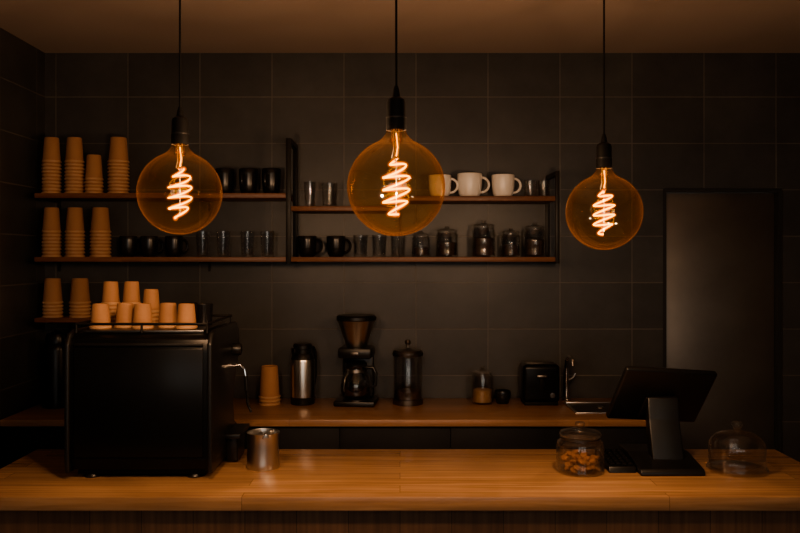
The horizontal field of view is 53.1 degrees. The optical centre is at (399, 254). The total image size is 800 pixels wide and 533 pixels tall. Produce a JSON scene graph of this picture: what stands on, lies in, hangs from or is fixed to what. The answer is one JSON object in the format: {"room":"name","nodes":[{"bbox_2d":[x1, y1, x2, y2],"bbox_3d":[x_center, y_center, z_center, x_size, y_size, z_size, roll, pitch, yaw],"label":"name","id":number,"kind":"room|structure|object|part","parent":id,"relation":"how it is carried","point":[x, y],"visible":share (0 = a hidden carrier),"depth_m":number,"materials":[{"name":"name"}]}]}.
{"room":"cafe","nodes":[
{"label":"cafe","id":0,"kind":"room"},
{"bbox_2d":[0,28,44,468],"bbox_3d":[-1.825,0.340,0.750,0.100,2.700,6.500,0,0,0],"label":"wall","id":1,"kind":"structure","parent":0,"point":[22,65],"depth_m":3.72,"materials":[{"name":"tile"}]},
{"bbox_2d":[0,0,799,52],"bbox_3d":[0.263,-1.060,0.760,4.275,0.100,6.720,0,0,0],"label":"ceiling","id":2,"kind":"structure","parent":0,"point":[50,26],"depth_m":3.51,"materials":[{"name":"paint"}]},
{"bbox_2d":[136,0,222,234],"bbox_3d":[-0.550,-0.530,2.000,0.208,0.957,0.208,0,0,0],"label":"pendant light","id":3,"kind":"object","parent":2,"relation":"hanging from","point":[179,134],"visible":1,"depth_m":1.99,"materials":[{"name":"orange glass"}]},
{"bbox_3d":[-0.550,-0.171,2.000,0.208,0.239,0.208,0,0,0],"label":"globe","id":4,"kind":"part","parent":3,"relation":"part of","materials":[{"name":"orange glass"}]},
{"bbox_3d":[-0.550,-0.195,2.000,0.024,0.189,0.024,0,0,0],"label":"stem","id":5,"kind":"part","parent":3,"relation":"part of","materials":[{"name":"clear glass"}]},
{"bbox_2d":[171,107,188,145],"bbox_3d":[-0.550,-0.323,2.000,0.044,0.094,0.044,0,0,0],"label":"socket","id":6,"kind":"object","parent":3,"relation":"attached to","point":[179,134],"depth_m":1.98,"materials":[{"name":"black"}]},
{"bbox_3d":[-0.550,-0.687,2.000,0.110,0.644,0.110,0,0,0],"label":"cord","id":7,"kind":"part","parent":3,"relation":"part of","materials":[{"name":"black plastic"}]},
{"bbox_2d":[347,0,444,235],"bbox_3d":[-0.008,-0.525,1.700,0.208,0.968,0.208,0,0,0],"label":"pendant light","id":8,"kind":"object","parent":2,"relation":"hanging from","point":[396,117],"visible":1,"depth_m":1.69,"materials":[{"name":"orange glass"}]},
{"bbox_3d":[-0.008,-0.160,1.700,0.208,0.239,0.208,0,0,0],"label":"globe","id":9,"kind":"part","parent":8,"relation":"part of","materials":[{"name":"orange glass"}]},
{"bbox_3d":[-0.008,-0.681,1.700,0.110,0.655,0.110,0,0,0],"label":"cord","id":10,"kind":"part","parent":8,"relation":"part of","materials":[{"name":"black plastic"}]},
{"bbox_3d":[-0.008,-0.183,1.700,0.024,0.189,0.024,0,0,0],"label":"stem","id":11,"kind":"part","parent":8,"relation":"part of","materials":[{"name":"clear glass"}]},
{"bbox_2d":[386,86,406,131],"bbox_3d":[-0.008,-0.312,1.700,0.044,0.094,0.044,0,0,0],"label":"socket","id":12,"kind":"object","parent":8,"relation":"attached to","point":[396,117],"depth_m":1.68,"materials":[{"name":"black"}]},
{"bbox_2d":[565,0,642,249],"bbox_3d":[0.561,-0.511,2.200,0.208,0.995,0.208,0,0,0],"label":"pendant light","id":13,"kind":"object","parent":2,"relation":"hanging from","point":[603,149],"visible":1,"depth_m":2.19,"materials":[{"name":"orange glass"}]},
{"bbox_2d":[596,134,611,168],"bbox_3d":[0.561,-0.286,2.200,0.044,0.094,0.044,0,0,0],"label":"socket","id":14,"kind":"object","parent":13,"relation":"attached to","point":[603,149],"depth_m":2.18,"materials":[{"name":"black"}]},
{"bbox_3d":[0.561,-0.134,2.200,0.208,0.239,0.208,0,0,0],"label":"globe","id":15,"kind":"part","parent":13,"relation":"part of","materials":[{"name":"orange glass"}]},
{"bbox_3d":[0.561,-0.668,2.200,0.110,0.681,0.110,0,0,0],"label":"cord","id":16,"kind":"part","parent":13,"relation":"part of","materials":[{"name":"black plastic"}]},
{"bbox_2d":[45,53,799,461],"bbox_3d":[0.263,0.340,4.060,4.275,2.700,0.120,0,0,0],"label":"wall","id":17,"kind":"structure","parent":0,"point":[673,120],"depth_m":4.00,"materials":[{"name":"tile"}]},
{"bbox_2d":[34,193,292,331],"bbox_3d":[-1.121,0.065,3.868,1.177,0.710,0.255,0,0,0],"label":"shelving unit","id":18,"kind":"object","parent":17,"relation":"attached to","point":[50,197],"visible":0.75,"depth_m":3.74,"materials":[{"name":"brown wood"}]},
{"bbox_2d":[41,137,61,192],"bbox_3d":[-1.655,-0.423,3.800,0.090,0.266,0.091,0,0,15],"label":"paper cups","id":19,"kind":"object","parent":18,"relation":"on","point":[51,175],"visible":0.96,"depth_m":3.77,"materials":[{"name":"brown paper"}]},
{"bbox_2d":[41,207,61,256],"bbox_3d":[-1.655,-0.108,3.800,0.091,0.234,0.090,0,0,43],"label":"paper cups","id":20,"kind":"object","parent":18,"relation":"on","point":[51,231],"visible":1,"depth_m":3.77,"materials":[{"name":"brown paper"}]},
{"bbox_2d":[42,278,63,317],"bbox_3d":[-1.650,0.203,3.800,0.096,0.184,0.097,0,0,-12],"label":"paper cups","id":21,"kind":"object","parent":18,"relation":"on","point":[52,301],"visible":1,"depth_m":3.77,"materials":[{"name":"brown paper"}]},
{"bbox_2d":[64,137,84,192],"bbox_3d":[-1.546,-0.423,3.800,0.090,0.266,0.091,0,0,22],"label":"paper cups","id":22,"kind":"object","parent":18,"relation":"on","point":[74,160],"visible":0.96,"depth_m":3.77,"materials":[{"name":"brown paper"}]},
{"bbox_2d":[64,207,84,256],"bbox_3d":[-1.544,-0.108,3.800,0.093,0.234,0.092,0,0,12],"label":"paper cups","id":23,"kind":"object","parent":18,"relation":"on","point":[74,238],"visible":1,"depth_m":3.77,"materials":[{"name":"brown paper"}]},
{"bbox_2d":[69,278,90,317],"bbox_3d":[-1.520,0.203,3.800,0.100,0.184,0.101,0,0,9],"label":"paper cups","id":24,"kind":"object","parent":18,"relation":"on","point":[80,301],"visible":1,"depth_m":3.77,"materials":[{"name":"brown paper"}]},
{"bbox_2d":[84,154,103,192],"bbox_3d":[-1.454,-0.382,3.800,0.090,0.184,0.088,0,0,-25],"label":"paper cups","id":25,"kind":"object","parent":18,"relation":"on","point":[93,178],"visible":0.96,"depth_m":3.77,"materials":[{"name":"brown paper"}]},
{"bbox_2d":[89,207,110,256],"bbox_3d":[-1.423,-0.108,3.800,0.098,0.234,0.099,0,0,-41],"label":"paper cups","id":26,"kind":"object","parent":18,"relation":"on","point":[100,231],"visible":1,"depth_m":3.76,"materials":[{"name":"brown paper"}]},
{"bbox_2d":[107,137,129,192],"bbox_3d":[-1.337,-0.423,3.800,0.101,0.266,0.100,0,0,-10],"label":"paper cups","id":27,"kind":"object","parent":18,"relation":"on","point":[118,161],"visible":0.99,"depth_m":3.76,"materials":[{"name":"brown paper"}]},
{"bbox_2d":[119,236,140,256],"bbox_3d":[-1.305,-0.041,3.868,0.085,0.100,0.103,0,0,28],"label":"coffee mug","id":28,"kind":"object","parent":18,"relation":"on","point":[128,244],"visible":0.88,"depth_m":3.83,"materials":[{"name":"black ceramic"}]},
{"bbox_2d":[140,236,163,256],"bbox_3d":[-1.205,-0.041,3.868,0.085,0.100,0.103,0,0,28],"label":"coffee mug","id":29,"kind":"object","parent":18,"relation":"on","point":[148,244],"visible":1,"depth_m":3.83,"materials":[{"name":"black ceramic"}]},
{"bbox_2d":[165,236,188,256],"bbox_3d":[-1.085,-0.041,3.868,0.085,0.100,0.103,0,0,28],"label":"coffee mug","id":30,"kind":"object","parent":18,"relation":"on","point":[173,244],"visible":1,"depth_m":3.83,"materials":[{"name":"black ceramic"}]},
{"bbox_2d":[196,231,210,254],"bbox_3d":[-0.950,-0.053,3.860,0.070,0.125,0.070,0,0,0],"label":"drinking glass","id":31,"kind":"object","parent":18,"relation":"on","point":[196,231],"visible":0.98,"depth_m":3.85,"materials":[{"name":"clear glass"}]},
{"bbox_2d":[215,168,234,192],"bbox_3d":[-0.853,-0.352,3.854,0.112,0.125,0.092,0,0,-38],"label":"coffee mug","id":32,"kind":"object","parent":18,"relation":"on","point":[226,175],"visible":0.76,"depth_m":3.82,"materials":[{"name":"black ceramic"}]},
{"bbox_2d":[239,168,257,192],"bbox_3d":[-0.738,-0.352,3.854,0.112,0.125,0.092,0,0,-38],"label":"coffee mug","id":33,"kind":"object","parent":18,"relation":"on","point":[248,177],"visible":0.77,"depth_m":3.82,"materials":[{"name":"black ceramic"}]},
{"bbox_2d":[262,168,280,192],"bbox_3d":[-0.628,-0.352,3.854,0.112,0.125,0.092,0,0,-38],"label":"coffee mug","id":34,"kind":"object","parent":18,"relation":"on","point":[271,177],"visible":0.8,"depth_m":3.82,"materials":[{"name":"black ceramic"}]},
{"bbox_2d":[286,138,559,263],"bbox_3d":[0.106,-0.254,3.865,1.278,0.587,0.261,0,0,0],"label":"shelving unit","id":35,"kind":"object","parent":17,"relation":"attached to","point":[290,143],"visible":0.97,"depth_m":3.74,"materials":[{"name":"brown wood"}]},
{"bbox_2d":[298,236,322,256],"bbox_3d":[-0.441,-0.041,3.867,0.112,0.100,0.092,0,0,-44],"label":"coffee mug","id":36,"kind":"object","parent":35,"relation":"on","point":[307,245],"visible":1,"depth_m":3.83,"materials":[{"name":"black ceramic"}]},
{"bbox_2d":[326,236,351,256],"bbox_3d":[-0.302,-0.041,3.867,0.112,0.100,0.092,0,0,-44],"label":"coffee mug","id":37,"kind":"object","parent":35,"relation":"on","point":[335,244],"visible":1,"depth_m":3.83,"materials":[{"name":"black ceramic"}]},
{"bbox_2d":[412,231,429,256],"bbox_3d":[0.101,-0.054,3.870,0.086,0.126,0.086,0,0,0],"label":"glass jar","id":38,"kind":"object","parent":35,"relation":"on","point":[417,250],"visible":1,"depth_m":3.84,"materials":[{"name":"clear glass"}]},
{"bbox_2d":[429,174,457,195],"bbox_3d":[0.201,-0.330,3.853,0.132,0.108,0.110,0,0,43],"label":"coffee mug","id":39,"kind":"object","parent":35,"relation":"on","point":[438,186],"visible":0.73,"depth_m":3.82,"materials":[{"name":"white ceramic"}]},
{"bbox_2d":[436,227,457,255],"bbox_3d":[0.227,-0.066,3.870,0.106,0.150,0.106,0,0,0],"label":"glass jar","id":40,"kind":"object","parent":35,"relation":"on","point":[444,248],"visible":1,"depth_m":3.83,"materials":[{"name":"clear glass"}]},
{"bbox_2d":[457,173,489,195],"bbox_3d":[0.345,-0.334,3.853,0.143,0.116,0.120,0,0,40],"label":"coffee mug","id":41,"kind":"object","parent":35,"relation":"on","point":[469,184],"visible":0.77,"depth_m":3.81,"materials":[{"name":"white ceramic"}]},
{"bbox_2d":[472,221,494,256],"bbox_3d":[0.405,-0.081,3.870,0.112,0.180,0.112,0,0,0],"label":"glass jar","id":42,"kind":"object","parent":35,"relation":"on","point":[482,245],"visible":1,"depth_m":3.83,"materials":[{"name":"clear glass"}]},
{"bbox_2d":[492,174,521,195],"bbox_3d":[0.506,-0.331,3.854,0.132,0.110,0.110,0,0,34],"label":"coffee mug","id":43,"kind":"object","parent":35,"relation":"on","point":[502,184],"visible":0.79,"depth_m":3.82,"materials":[{"name":"white ceramic"}]},
{"bbox_2d":[501,229,519,256],"bbox_3d":[0.535,-0.061,3.870,0.092,0.140,0.092,0,0,0],"label":"glass jar","id":44,"kind":"object","parent":35,"relation":"on","point":[508,249],"visible":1,"depth_m":3.84,"materials":[{"name":"clear glass"}]},
{"bbox_2d":[524,224,544,256],"bbox_3d":[0.651,-0.076,3.870,0.104,0.170,0.104,0,0,0],"label":"glass jar","id":45,"kind":"object","parent":35,"relation":"on","point":[534,246],"visible":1,"depth_m":3.83,"materials":[{"name":"clear glass"}]},
{"bbox_2d":[663,188,781,452],"bbox_3d":[1.615,0.677,4.051,0.600,2.025,0.119,0,0,0],"label":"door","id":46,"kind":"structure","parent":17,"relation":"in","point":[722,247],"depth_m":4.04,"materials":[{"name":"metal"}]},
{"bbox_3d":[0.263,1.740,0.850,4.275,0.100,6.900,0,0,0],"label":"floor","id":47,"kind":"structure","parent":0,"visible":0},
{"bbox_2d":[0,398,646,464],"bbox_3d":[-0.268,1.202,3.734,2.935,0.974,0.528,0,0,0],"label":"countertop","id":48,"kind":"structure","parent":47,"relation":"on","point":[438,423],"depth_m":3.49,"materials":[{"name":"brown wood"}]},
{"bbox_2d":[42,330,66,408],"bbox_3d":[-1.617,0.535,3.772,0.132,0.361,0.149,0,0,-19],"label":"airpot","id":49,"kind":"object","parent":48,"relation":"on","point":[53,348],"visible":0.68,"depth_m":3.72,"materials":[{"name":"black metal"}]},
{"bbox_2d":[258,365,280,405],"bbox_3d":[-0.626,0.624,3.840,0.106,0.183,0.107,0,0,-31],"label":"paper cups","id":50,"kind":"object","parent":48,"relation":"on","point":[269,395],"visible":1,"depth_m":3.80,"materials":[{"name":"brown paper"}]},
{"bbox_2d":[290,342,316,405],"bbox_3d":[-0.465,0.569,3.859,0.125,0.293,0.135,0,0,-5],"label":"carafe","id":51,"kind":"object","parent":48,"relation":"on","point":[303,365],"visible":1,"depth_m":3.80,"materials":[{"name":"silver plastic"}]},
{"bbox_2d":[333,314,378,406],"bbox_3d":[-0.206,0.501,3.840,0.203,0.428,0.192,0,0,6],"label":"coffee maker","id":52,"kind":"object","parent":48,"relation":"on","point":[358,384],"visible":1,"depth_m":3.78,"materials":[{"name":"black plastic"}]},
{"bbox_2d":[393,340,422,405],"bbox_3d":[0.038,0.561,3.850,0.148,0.308,0.148,0,0,38],"label":"press","id":53,"kind":"object","parent":48,"relation":"on","point":[404,396],"visible":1,"depth_m":3.80,"materials":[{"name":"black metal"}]},
{"bbox_2d":[472,365,493,404],"bbox_3d":[0.398,0.624,3.860,0.106,0.182,0.106,0,0,0],"label":"jar","id":54,"kind":"object","parent":48,"relation":"on","point":[480,395],"visible":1,"depth_m":3.83,"materials":[{"name":"clear glass"}]},
{"bbox_2d":[494,389,510,403],"bbox_3d":[0.495,0.684,3.860,0.080,0.062,0.080,0,0,0],"label":"bowl","id":55,"kind":"object","parent":48,"relation":"on","point":[502,396],"visible":1,"depth_m":3.83,"materials":[{"name":"black ceramic"}]},
{"bbox_2d":[520,361,559,404],"bbox_3d":[0.672,0.617,3.849,0.176,0.196,0.162,0,0,0],"label":"toaster","id":56,"kind":"object","parent":48,"relation":"on","point":[539,380],"visible":1,"depth_m":3.79,"materials":[{"name":"black metal"}]},
{"bbox_2d":[562,355,575,401],"bbox_3d":[0.816,0.598,3.875,0.069,0.233,0.131,0,0,15],"label":"faucet","id":57,"kind":"object","parent":48,"relation":"on","point":[567,379],"visible":1,"depth_m":3.91,"materials":[{"name":"silver metal"}]},
{"bbox_2d":[563,402,609,413],"bbox_3d":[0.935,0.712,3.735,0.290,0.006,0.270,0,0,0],"label":"sink","id":58,"kind":"object","parent":48,"relation":"in","point":[576,407],"visible":0.66,"depth_m":3.74,"materials":[{"name":"silver metal"}]},
{"bbox_2d":[0,449,799,532],"bbox_3d":[0.022,1.212,2.730,2.795,0.955,0.600,0,0,0],"label":"countertop","id":59,"kind":"structure","parent":47,"relation":"on","point":[311,490],"depth_m":2.48,"materials":[{"name":"brown wood"}]},
{"bbox_2d":[64,314,251,477],"bbox_3d":[-0.853,0.479,2.848,0.613,0.511,0.496,0,0,0],"label":"espresso machine","id":60,"kind":"object","parent":59,"relation":"on","point":[155,400],"visible":0.98,"depth_m":2.60,"materials":[{"name":"black metal"}]},
{"bbox_2d":[89,303,111,328],"bbox_3d":[-1.024,0.208,2.735,0.074,0.083,0.074,0,0,0],"label":"paper cup","id":61,"kind":"object","parent":60,"relation":"on","point":[100,312],"visible":0.97,"depth_m":2.71,"materials":[{"name":"brown paper"}]},
{"bbox_2d":[101,281,120,322],"bbox_3d":[-1.052,0.173,2.910,0.069,0.153,0.069,0,0,0],"label":"paper cups","id":62,"kind":"object","parent":60,"relation":"on","point":[110,295],"visible":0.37,"depth_m":2.89,"materials":[{"name":"brown paper"}]},
{"bbox_2d":[114,303,133,327],"bbox_3d":[-0.953,0.208,2.775,0.074,0.083,0.074,0,0,0],"label":"paper cup","id":63,"kind":"object","parent":60,"relation":"on","point":[124,311],"visible":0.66,"depth_m":2.75,"materials":[{"name":"brown paper"}]},
{"bbox_2d":[122,281,140,304],"bbox_3d":[-0.978,0.173,2.915,0.069,0.153,0.069,0,0,0],"label":"paper cups","id":64,"kind":"object","parent":60,"relation":"on","point":[131,293],"visible":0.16,"depth_m":2.89,"materials":[{"name":"brown paper"}]},
{"bbox_3d":[-0.853,0.474,2.609,0.421,0.372,0.008,0,0,0],"label":"panel","id":65,"kind":"part","parent":60,"relation":"part of","materials":[{"name":"black metal"}]},
{"bbox_2d":[131,303,153,328],"bbox_3d":[-0.880,0.208,2.735,0.074,0.083,0.074,0,0,0],"label":"paper cup","id":66,"kind":"object","parent":60,"relation":"on","point":[142,313],"visible":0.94,"depth_m":2.71,"materials":[{"name":"brown paper"}]},
{"bbox_2d":[143,289,159,322],"bbox_3d":[-0.905,0.187,2.910,0.069,0.125,0.069,0,0,0],"label":"paper cups","id":67,"kind":"object","parent":60,"relation":"on","point":[151,296],"visible":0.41,"depth_m":2.89,"materials":[{"name":"brown paper"}]},
{"bbox_3d":[-0.853,0.241,2.828,0.440,0.034,0.384,0,0,0],"label":"cup rail","id":68,"kind":"part","parent":60,"relation":"part of","materials":[{"name":"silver metal"}]},
{"bbox_2d":[157,303,176,327],"bbox_3d":[-0.804,0.208,2.775,0.074,0.083,0.074,0,0,0],"label":"paper cup","id":69,"kind":"object","parent":60,"relation":"on","point":[168,311],"visible":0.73,"depth_m":2.75,"materials":[{"name":"brown paper"}]},
{"bbox_2d":[175,303,197,328],"bbox_3d":[-0.730,0.208,2.735,0.074,0.083,0.074,0,0,0],"label":"paper cup","id":70,"kind":"object","parent":60,"relation":"on","point":[186,311],"visible":0.99,"depth_m":2.71,"materials":[{"name":"brown paper"}]},
{"bbox_2d":[195,303,212,325],"bbox_3d":[-0.700,0.212,2.860,0.064,0.075,0.064,0,0,0],"label":"tumbler","id":71,"kind":"object","parent":60,"relation":"on","point":[204,311],"visible":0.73,"depth_m":2.83,"materials":[{"name":"black ceramic"}]},
{"bbox_2d":[225,424,249,460],"bbox_3d":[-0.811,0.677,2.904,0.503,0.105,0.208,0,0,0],"label":"cup","id":72,"kind":"object","parent":60,"relation":"on","point":[234,433],"depth_m":2.83,"materials":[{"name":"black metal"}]},
{"bbox_2d":[246,428,279,471],"bbox_3d":[-0.473,0.671,2.777,0.117,0.128,0.128,0,0,21],"label":"milk jug","id":73,"kind":"object","parent":59,"relation":"on","point":[262,443],"visible":1,"depth_m":2.73,"materials":[{"name":"silver metal"}]},
{"bbox_2d":[556,421,603,475],"bbox_3d":[0.611,0.650,2.715,0.160,0.170,0.160,0,0,0],"label":"cookie jar","id":74,"kind":"object","parent":59,"relation":"on","point":[581,463],"visible":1,"depth_m":2.69,"materials":[{"name":"clear glass"}]},
{"bbox_2d":[595,366,716,475],"bbox_3d":[0.910,0.559,2.799,0.410,0.353,0.287,0,0,0],"label":"cash register","id":75,"kind":"object","parent":59,"relation":"on","point":[665,398],"visible":0.98,"depth_m":2.80,"materials":[{"name":"black plastic"}]},
{"bbox_2d":[706,421,768,477],"bbox_3d":[1.150,0.650,2.730,0.200,0.170,0.200,0,0,0],"label":"glass cloche","id":76,"kind":"object","parent":59,"relation":"on","point":[738,464],"visible":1,"depth_m":2.75,"materials":[{"name":"clear glass"}]}
]}

